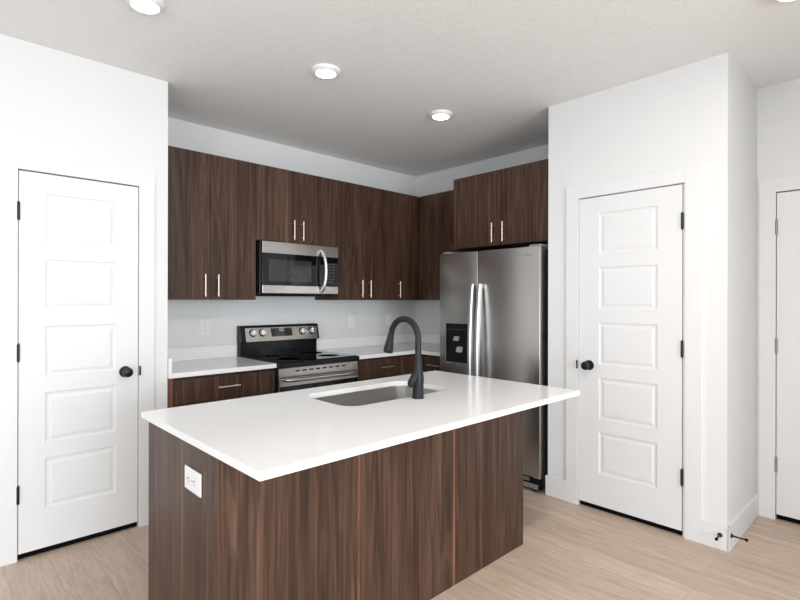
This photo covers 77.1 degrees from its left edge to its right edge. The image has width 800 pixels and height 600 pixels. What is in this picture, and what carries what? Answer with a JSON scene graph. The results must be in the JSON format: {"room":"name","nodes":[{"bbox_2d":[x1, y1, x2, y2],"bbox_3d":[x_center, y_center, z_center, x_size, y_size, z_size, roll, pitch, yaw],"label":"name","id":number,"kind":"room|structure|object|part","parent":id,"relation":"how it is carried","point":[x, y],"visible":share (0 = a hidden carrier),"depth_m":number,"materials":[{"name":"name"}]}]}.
{"room":"kitchen","nodes":[
{"label":"kitchen","id":0,"kind":"room"},
{"bbox_2d":[0,34,167,525],"bbox_3d":[-3.375,-0.003,1.819,4.615,2.737,0.712,0,0,-44],"label":"wall","id":1,"kind":"structure","parent":0,"point":[54,103],"depth_m":2.87,"materials":[{"name":"white paint"}]},
{"bbox_2d":[0,149,154,566],"bbox_3d":[-1.788,0.297,2.828,0.761,2.144,0.014,0,0,-44],"label":"trim","id":2,"kind":"structure","parent":1,"relation":"attached to","point":[11,161],"depth_m":2.62,"materials":[{"name":"white paint"}]},
{"bbox_2d":[16,170,140,558],"bbox_3d":[-1.776,0.343,2.818,0.600,2.045,0.107,0,0,-44],"label":"door","id":3,"kind":"structure","parent":1,"relation":"in","point":[77,346],"depth_m":2.81,"materials":[{"name":"white paint"}]},
{"bbox_3d":[-1.607,0.425,2.955,0.066,0.066,0.072,0,0,-44],"label":"knob","id":4,"kind":"part","parent":3,"relation":"part of","materials":[{"name":"black metal"}]},
{"bbox_2d":[167,344,236,373],"bbox_3d":[-1.393,0.412,3.627,0.747,0.096,0.652,0,0,-44],"label":"backsplash","id":5,"kind":"structure","parent":1,"relation":"attached to","point":[204,352],"depth_m":3.90,"materials":[{"name":"white stone"}]},
{"bbox_2d":[168,117,415,356],"bbox_3d":[-0.857,0.003,4.658,2.947,2.737,0.100,0,0,-44],"label":"wall","id":6,"kind":"structure","parent":0,"point":[184,316],"depth_m":4.39,"materials":[{"name":"white paint"}]},
{"bbox_2d":[200,320,209,335],"bbox_3d":[-1.530,0.217,3.942,0.074,0.124,0.009,0,0,-44],"label":"wall outlet","id":7,"kind":"object","parent":6,"relation":"attached to","point":[204,324],"visible":1,"depth_m":3.94,"materials":[{"name":"white plastic"}]},
{"bbox_2d":[168,146,255,299],"bbox_3d":[-1.483,-0.526,3.718,0.739,1.048,0.394,0,0,-44],"label":"upper cabinet","id":8,"kind":"object","parent":6,"relation":"attached to","point":[212,198],"visible":0.8,"depth_m":3.61,"materials":[{"name":"brown wood"}]},
{"bbox_3d":[-1.500,-0.526,3.493,0.357,1.046,0.019,0,0,-44],"label":"door","id":9,"kind":"part","parent":8,"relation":"part of","materials":[{"name":"brown wood"}]},
{"bbox_3d":[-1.385,-0.105,3.566,0.011,0.158,0.036,0,0,-44],"label":"handle","id":10,"kind":"part","parent":8,"relation":"part of","materials":[{"name":"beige metal"}]},
{"bbox_3d":[-1.316,-0.105,3.631,0.011,0.158,0.036,0,0,-44],"label":"handle","id":11,"kind":"part","parent":8,"relation":"part of","materials":[{"name":"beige metal"}]},
{"bbox_3d":[-1.240,-0.525,3.740,0.354,1.046,0.019,0,0,-44],"label":"door","id":12,"kind":"part","parent":8,"relation":"part of","materials":[{"name":"brown wood"}]},
{"bbox_2d":[256,164,337,246],"bbox_3d":[-0.934,-0.756,4.240,0.775,0.586,0.394,0,0,-44],"label":"upper cabinet","id":13,"kind":"object","parent":6,"relation":"attached to","point":[292,206],"visible":0.88,"depth_m":4.09,"materials":[{"name":"brown wood"}]},
{"bbox_3d":[-0.972,-0.756,3.995,0.379,0.584,0.019,0,0,-44],"label":"door","id":14,"kind":"part","parent":13,"relation":"part of","materials":[{"name":"brown wood"}]},
{"bbox_3d":[-0.858,-0.566,4.066,0.011,0.158,0.036,0,0,-44],"label":"handle","id":15,"kind":"part","parent":13,"relation":"part of","materials":[{"name":"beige metal"}]},
{"bbox_2d":[256,241,337,296],"bbox_3d":[-0.913,-0.244,4.209,0.737,0.426,0.465,0,0,-44],"label":"microwave","id":16,"kind":"object","parent":13,"relation":"attached to","point":[282,269],"visible":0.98,"depth_m":4.05,"materials":[{"name":"silver metal"}]},
{"bbox_3d":[-0.868,-0.240,4.036,0.525,0.249,0.006,0,0,-44],"label":"door glass","id":17,"kind":"part","parent":16,"relation":"part of","materials":[{"name":"black glass"}]},
{"bbox_3d":[-0.635,-0.245,4.204,0.075,0.365,0.032,0,0,35],"label":"handle","id":18,"kind":"part","parent":16,"relation":"part of","materials":[{"name":"metal"}]},
{"bbox_3d":[-0.607,-0.239,4.284,0.190,0.249,0.006,0,0,-44],"label":"control panel","id":19,"kind":"part","parent":16,"relation":"part of","materials":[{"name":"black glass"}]},
{"bbox_3d":[-0.797,-0.566,4.124,0.011,0.158,0.036,0,0,-44],"label":"handle","id":20,"kind":"part","parent":13,"relation":"part of","materials":[{"name":"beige metal"}]},
{"bbox_3d":[-0.691,-0.755,4.262,0.390,0.584,0.019,0,0,-44],"label":"door","id":21,"kind":"part","parent":13,"relation":"part of","materials":[{"name":"brown wood"}]},
{"bbox_2d":[348,315,354,327],"bbox_3d":[-0.474,0.210,4.947,0.082,0.126,0.010,0,0,-44],"label":"wall switch","id":22,"kind":"object","parent":6,"relation":"attached to","point":[351,318],"visible":1,"depth_m":4.94,"materials":[{"name":"white plastic"}]},
{"bbox_2d":[315,180,393,299],"bbox_3d":[-0.413,-0.524,4.736,0.662,1.048,0.394,0,0,-44],"label":"upper cabinet","id":23,"kind":"object","parent":6,"relation":"attached to","point":[365,213],"visible":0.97,"depth_m":4.61,"materials":[{"name":"brown wood"}]},
{"bbox_3d":[-0.435,-0.524,4.506,0.309,1.046,0.019,0,0,-44],"label":"door","id":24,"kind":"part","parent":23,"relation":"part of","materials":[{"name":"brown wood"}]},
{"bbox_3d":[-0.344,-0.103,4.556,0.011,0.158,0.036,0,0,-44],"label":"handle","id":25,"kind":"part","parent":23,"relation":"part of","materials":[{"name":"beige metal"}]},
{"bbox_3d":[-0.195,-0.523,4.734,0.347,1.046,0.019,0,0,-44],"label":"door","id":26,"kind":"part","parent":23,"relation":"part of","materials":[{"name":"brown wood"}]},
{"bbox_2d":[317,333,439,349],"bbox_3d":[0.052,0.415,4.718,1.341,0.096,1.064,0,0,-44],"label":"backsplash","id":27,"kind":"structure","parent":6,"relation":"attached to","point":[332,343],"depth_m":5.08,"materials":[{"name":"white stone"}]},
{"bbox_2d":[386,314,391,326],"bbox_3d":[-0.116,0.215,5.287,0.076,0.126,0.010,0,0,-44],"label":"wall switch","id":28,"kind":"object","parent":6,"relation":"attached to","point":[388,316],"visible":0.91,"depth_m":5.28,"materials":[{"name":"white plastic"}]},
{"bbox_2d":[393,192,418,299],"bbox_3d":[-0.045,-0.523,5.086,0.350,1.048,0.394,0,0,-44],"label":"upper cabinet","id":29,"kind":"object","parent":6,"relation":"attached to","point":[406,207],"visible":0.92,"depth_m":4.96,"materials":[{"name":"brown wood"}]},
{"bbox_2d":[0,0,799,176],"bbox_3d":[0.722,-1.413,-0.420,7.862,0.100,9.800,0,0,-44],"label":"ceiling","id":30,"kind":"structure","parent":0,"point":[242,67],"depth_m":2.80,"materials":[{"name":"white paint"}]},
{"bbox_2d":[125,0,165,14],"bbox_3d":[-1.167,-1.354,2.299,0.172,0.025,0.172,0,0,-44],"label":"recessed light","id":31,"kind":"object","parent":30,"relation":"in","point":[149,7],"visible":1,"depth_m":2.30,"materials":[{"name":"white plastic"}]},
{"bbox_2d":[311,63,339,78],"bbox_3d":[-0.440,-1.352,2.982,0.172,0.025,0.172,0,0,-44],"label":"recessed light","id":32,"kind":"object","parent":30,"relation":"in","point":[323,70],"visible":1,"depth_m":2.95,"materials":[{"name":"white plastic"}]},
{"bbox_2d":[429,110,452,119],"bbox_3d":[0.300,-1.351,3.681,0.172,0.025,0.172,0,0,-44],"label":"recessed light","id":33,"kind":"object","parent":30,"relation":"in","point":[437,114],"visible":1,"depth_m":3.65,"materials":[{"name":"white plastic"}]},
{"bbox_2d":[773,0,793,1],"bbox_3d":[1.719,-1.348,2.189,0.172,0.025,0.172,0,0,-44],"label":"recessed light","id":34,"kind":"object","parent":30,"relation":"in","point":[773,0],"visible":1,"depth_m":2.25,"materials":[{"name":"white plastic"}]},
{"bbox_2d":[0,485,799,599],"bbox_3d":[0.716,1.424,-0.421,7.862,0.100,9.800,0,0,-44],"label":"floor","id":35,"kind":"structure","parent":0,"point":[568,551],"depth_m":2.58,"materials":[{"name":"brown wood"}]},
{"bbox_2d":[167,368,274,407],"bbox_3d":[-1.387,0.931,3.619,0.746,0.878,0.674,0,0,-44],"label":"base cabinet","id":36,"kind":"object","parent":35,"relation":"on","point":[184,391],"visible":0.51,"depth_m":3.37,"materials":[{"name":"brown wood"}]},
{"bbox_2d":[167,356,276,378],"bbox_3d":[-1.392,0.476,3.626,0.747,0.030,0.656,0,0,-44],"label":"countertop","id":37,"kind":"structure","parent":36,"relation":"on","point":[199,367],"depth_m":3.54,"materials":[{"name":"white stone"}]},
{"bbox_3d":[-1.176,0.968,3.416,0.717,0.595,0.019,0,0,-44],"label":"door","id":38,"kind":"part","parent":36,"relation":"part of","materials":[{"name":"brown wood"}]},
{"bbox_3d":[-1.157,0.582,3.396,0.155,0.011,0.036,0,0,-44],"label":"handle","id":39,"kind":"part","parent":36,"relation":"part of","materials":[{"name":"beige metal"}]},
{"bbox_2d":[237,323,358,392],"bbox_3d":[-0.812,0.792,4.105,0.749,1.158,0.723,0,0,-44],"label":"range","id":40,"kind":"object","parent":35,"relation":"on","point":[293,347],"visible":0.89,"depth_m":4.09,"materials":[{"name":"silver metal"}]},
{"bbox_3d":[-1.003,0.288,4.322,0.693,0.113,0.028,0,0,-44],"label":"control panel","id":41,"kind":"part","parent":40,"relation":"part of","materials":[{"name":"silver metal"}]},
{"bbox_2d":[242,350,358,368],"bbox_3d":[-0.812,0.477,4.106,0.749,0.043,0.602,0,0,-44],"label":"cooktop","id":42,"kind":"object","parent":40,"relation":"in","point":[284,359],"depth_m":4.01,"materials":[{"name":"black glass"}]},
{"bbox_3d":[-0.622,0.536,3.905,0.733,0.072,0.025,0,0,-44],"label":"vent trim","id":43,"kind":"part","parent":40,"relation":"part of","materials":[{"name":"silver metal"}]},
{"bbox_3d":[-0.620,0.851,3.903,0.733,0.552,0.030,0,0,-44],"label":"oven door","id":44,"kind":"part","parent":40,"relation":"part of","materials":[{"name":"silver metal"}]},
{"bbox_3d":[-0.610,0.878,3.892,0.721,0.488,0.006,0,0,-44],"label":"door glass","id":45,"kind":"part","parent":40,"relation":"part of","materials":[{"name":"black glass"}]},
{"bbox_3d":[-0.586,0.587,3.868,0.669,0.032,0.068,0,0,-44],"label":"handle","id":46,"kind":"part","parent":40,"relation":"part of","materials":[{"name":"silver metal"}]},
{"bbox_2d":[148,411,522,599],"bbox_3d":[-0.178,0.938,2.463,1.768,0.870,0.686,0,0,-44],"label":"base cabinet","id":47,"kind":"object","parent":35,"relation":"on","point":[415,519],"visible":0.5,"depth_m":2.00,"materials":[{"name":"brown wood"}]},
{"bbox_3d":[-0.888,0.890,2.248,0.439,0.752,0.020,0,0,-44],"label":"door","id":48,"kind":"part","parent":47,"relation":"part of","materials":[{"name":"brown wood"}]},
{"bbox_3d":[-0.804,0.936,1.853,0.020,0.870,0.666,0,0,-44],"label":"panel","id":49,"kind":"part","parent":47,"relation":"part of","materials":[{"name":"brown wood"}]},
{"bbox_2d":[185,465,201,497],"bbox_3d":[-0.721,0.628,1.744,0.009,0.080,0.140,0,0,-44],"label":"wall outlet","id":50,"kind":"object","parent":47,"relation":"attached to","point":[193,479],"visible":1,"depth_m":1.73,"materials":[{"name":"white plastic"}]},
{"bbox_2d":[187,473,190,484],"bbox_3d":[-0.741,0.628,1.762,0.002,0.035,0.033,0,0,-44],"label":"receptacle","id":51,"kind":"object","parent":50,"relation":"attached to","point":[188,474],"depth_m":1.76,"materials":[{"name":"white plastic"}]},
{"bbox_2d":[193,477,196,489],"bbox_3d":[-0.704,0.628,1.723,0.002,0.035,0.033,0,0,-44],"label":"receptacle","id":52,"kind":"object","parent":50,"relation":"attached to","point":[194,478],"depth_m":1.72,"materials":[{"name":"white plastic"}]},
{"bbox_3d":[-0.377,0.937,1.819,0.551,0.870,0.014,0,0,-44],"label":"panel","id":53,"kind":"part","parent":47,"relation":"part of","materials":[{"name":"brown wood"}]},
{"bbox_2d":[141,371,579,481],"bbox_3d":[-0.073,0.490,2.399,1.853,0.025,1.034,0,0,-44],"label":"countertop","id":54,"kind":"structure","parent":47,"relation":"on","point":[267,436],"depth_m":2.01,"materials":[{"name":"white stone"}]},
{"bbox_2d":[314,385,438,405],"bbox_3d":[-0.105,0.606,2.610,0.737,0.205,0.429,0,0,-44],"label":"sink","id":55,"kind":"object","parent":54,"relation":"in","point":[359,398],"visible":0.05,"depth_m":2.82,"materials":[{"name":"metal"}]},
{"bbox_2d":[383,316,423,398],"bbox_3d":[0.010,0.279,2.506,0.095,0.398,0.294,0,0,-44],"label":"faucet","id":56,"kind":"object","parent":54,"relation":"on","point":[416,380],"visible":1,"depth_m":2.44,"materials":[{"name":"grey metal"}]},
{"bbox_3d":[0.021,0.179,2.520,0.031,0.198,0.227,0,0,-44],"label":"spout","id":57,"kind":"part","parent":56,"relation":"part of","materials":[{"name":"grey metal"}]},
{"bbox_3d":[0.042,0.938,2.217,0.565,0.870,0.014,0,0,-44],"label":"panel","id":58,"kind":"part","parent":47,"relation":"part of","materials":[{"name":"brown wood"}]},
{"bbox_3d":[0.468,0.939,2.622,0.570,0.870,0.014,0,0,-44],"label":"panel","id":59,"kind":"part","parent":47,"relation":"part of","materials":[{"name":"brown wood"}]},
{"bbox_3d":[0.460,0.939,3.060,0.020,0.870,0.660,0,0,-44],"label":"panel","id":60,"kind":"part","parent":47,"relation":"part of","materials":[{"name":"brown wood"}]},
{"bbox_2d":[356,354,414,380],"bbox_3d":[-0.314,0.933,4.639,0.702,0.878,0.674,0,0,-44],"label":"base cabinet","id":61,"kind":"object","parent":35,"relation":"on","point":[390,366],"visible":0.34,"depth_m":4.40,"materials":[{"name":"brown wood"}]},
{"bbox_2d":[320,342,439,358],"bbox_3d":[0.053,0.479,4.717,1.341,0.030,1.066,0,0,-44],"label":"countertop","id":62,"kind":"structure","parent":61,"relation":"on","point":[374,351],"depth_m":4.61,"materials":[{"name":"white stone"}]},
{"bbox_3d":[-0.129,0.970,4.412,0.645,0.595,0.019,0,0,-44],"label":"door","id":63,"kind":"part","parent":61,"relation":"part of","materials":[{"name":"brown wood"}]},
{"bbox_2d":[421,354,439,371],"bbox_3d":[0.509,0.935,4.722,0.672,0.878,0.447,0,0,-44],"label":"base cabinet","id":64,"kind":"object","parent":35,"relation":"on","point":[429,362],"visible":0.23,"depth_m":4.53,"materials":[{"name":"brown wood"}]},
{"bbox_2d":[440,244,547,491],"bbox_3d":[0.919,0.488,4.125,0.865,1.774,0.945,0,0,-44],"label":"refrigerator","id":65,"kind":"object","parent":35,"relation":"on","point":[494,303],"visible":0.6,"depth_m":3.75,"materials":[{"name":"silver metal"}]},
{"bbox_3d":[0.398,0.398,4.144,0.009,0.234,0.056,0,0,-44],"label":"edge trim","id":66,"kind":"part","parent":65,"relation":"part of","materials":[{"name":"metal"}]},
{"bbox_3d":[0.494,0.438,4.101,0.070,1.642,0.395,0,0,-44],"label":"door","id":67,"kind":"part","parent":65,"relation":"part of","materials":[{"name":"silver metal"}]},
{"bbox_3d":[0.557,0.459,3.931,0.074,1.170,0.036,0,0,-44],"label":"handle","id":68,"kind":"part","parent":65,"relation":"part of","materials":[{"name":"metal"}]},
{"bbox_3d":[0.606,0.459,3.881,0.074,1.170,0.036,0,0,-44],"label":"handle","id":69,"kind":"part","parent":65,"relation":"part of","materials":[{"name":"metal"}]},
{"bbox_3d":[0.822,0.439,3.756,0.070,1.642,0.544,0,0,-44],"label":"door","id":70,"kind":"part","parent":65,"relation":"part of","materials":[{"name":"silver metal"}]},
{"bbox_2d":[415,144,547,334],"bbox_3d":[0.951,0.007,4.821,0.100,2.737,2.156,0,0,-44],"label":"wall","id":71,"kind":"structure","parent":0,"point":[427,311],"depth_m":5.25,"materials":[{"name":"white paint"}]},
{"bbox_2d":[419,190,469,299],"bbox_3d":[0.409,-0.522,5.066,0.348,1.048,1.044,0,0,-44],"label":"upper cabinet","id":72,"kind":"object","parent":71,"relation":"attached to","point":[435,210],"visible":0.26,"depth_m":4.95,"materials":[{"name":"brown wood"}]},
{"bbox_2d":[453,159,547,251],"bbox_3d":[1.010,-0.742,4.214,0.650,0.606,1.010,0,0,-44],"label":"upper cabinet","id":73,"kind":"object","parent":71,"relation":"attached to","point":[506,208],"visible":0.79,"depth_m":4.00,"materials":[{"name":"brown wood"}]},
{"bbox_3d":[0.641,-0.743,4.196,0.019,0.604,0.485,0,0,-44],"label":"door","id":74,"kind":"part","parent":73,"relation":"part of","materials":[{"name":"brown wood"}]},
{"bbox_3d":[0.814,-0.542,3.973,0.036,0.158,0.011,0,0,-44],"label":"handle","id":75,"kind":"part","parent":73,"relation":"part of","materials":[{"name":"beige metal"}]},
{"bbox_3d":[0.980,-0.742,3.839,0.019,0.604,0.495,0,0,-44],"label":"door","id":76,"kind":"part","parent":73,"relation":"part of","materials":[{"name":"brown wood"}]},
{"bbox_2d":[548,52,756,536],"bbox_3d":[1.734,0.008,3.449,0.858,2.737,1.091,0,0,-44],"label":"wall","id":77,"kind":"structure","parent":0,"point":[704,112],"depth_m":2.99,"materials":[{"name":"white paint"}]},
{"bbox_2d":[576,184,683,534],"bbox_3d":[1.407,0.349,3.136,0.107,2.045,0.654,0,0,-44],"label":"door","id":78,"kind":"structure","parent":77,"relation":"in","point":[631,343],"depth_m":3.12,"materials":[{"name":"white paint"}]},
{"bbox_3d":[1.226,0.431,3.301,0.072,0.066,0.066,0,0,-44],"label":"knob","id":79,"kind":"part","parent":78,"relation":"part of","materials":[{"name":"black metal"}]},
{"bbox_2d":[566,164,702,542],"bbox_3d":[1.424,0.304,3.141,0.014,2.144,0.827,0,0,-44],"label":"trim","id":80,"kind":"structure","parent":77,"relation":"attached to","point":[692,176],"depth_m":2.89,"materials":[{"name":"white paint"}]},
{"bbox_2d":[545,475,758,551],"bbox_3d":[1.660,1.308,3.380,0.688,0.138,1.117,0,0,-44],"label":"baseboard","id":81,"kind":"structure","parent":77,"relation":"attached to","point":[555,487],"depth_m":2.88,"materials":[{"name":"white paint"}]},
{"bbox_2d":[715,533,722,540],"bbox_3d":[1.736,1.296,2.743,0.079,0.025,0.025,0,0,-44],"label":"door stop","id":82,"kind":"object","parent":77,"relation":"attached to","point":[718,534],"visible":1,"depth_m":2.75,"materials":[{"name":"black metal"}]},
{"bbox_2d":[731,533,747,541],"bbox_3d":[1.849,1.296,2.734,0.025,0.025,0.079,0,0,-44],"label":"door stop","id":83,"kind":"object","parent":77,"relation":"attached to","point":[732,535],"visible":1,"depth_m":2.73,"materials":[{"name":"black metal"}]},
{"bbox_2d":[757,78,799,517],"bbox_3d":[4.512,0.014,1.020,0.160,2.737,6.259,0,0,-44],"label":"wall","id":84,"kind":"structure","parent":0,"point":[778,105],"depth_m":3.16,"materials":[{"name":"white paint"}]},
{"bbox_2d":[758,175,799,518],"bbox_3d":[2.679,0.307,2.820,0.014,2.144,1.099,0,0,-44],"label":"trim","id":85,"kind":"structure","parent":84,"relation":"attached to","point":[768,188],"depth_m":3.18,"materials":[{"name":"white paint"}]},
{"bbox_2d":[774,190,799,523],"bbox_3d":[2.685,0.352,2.833,0.048,2.045,0.924,0,0,-44],"label":"door","id":86,"kind":"structure","parent":84,"relation":"in","point":[787,223],"depth_m":3.11,"materials":[{"name":"white paint"}]}
]}

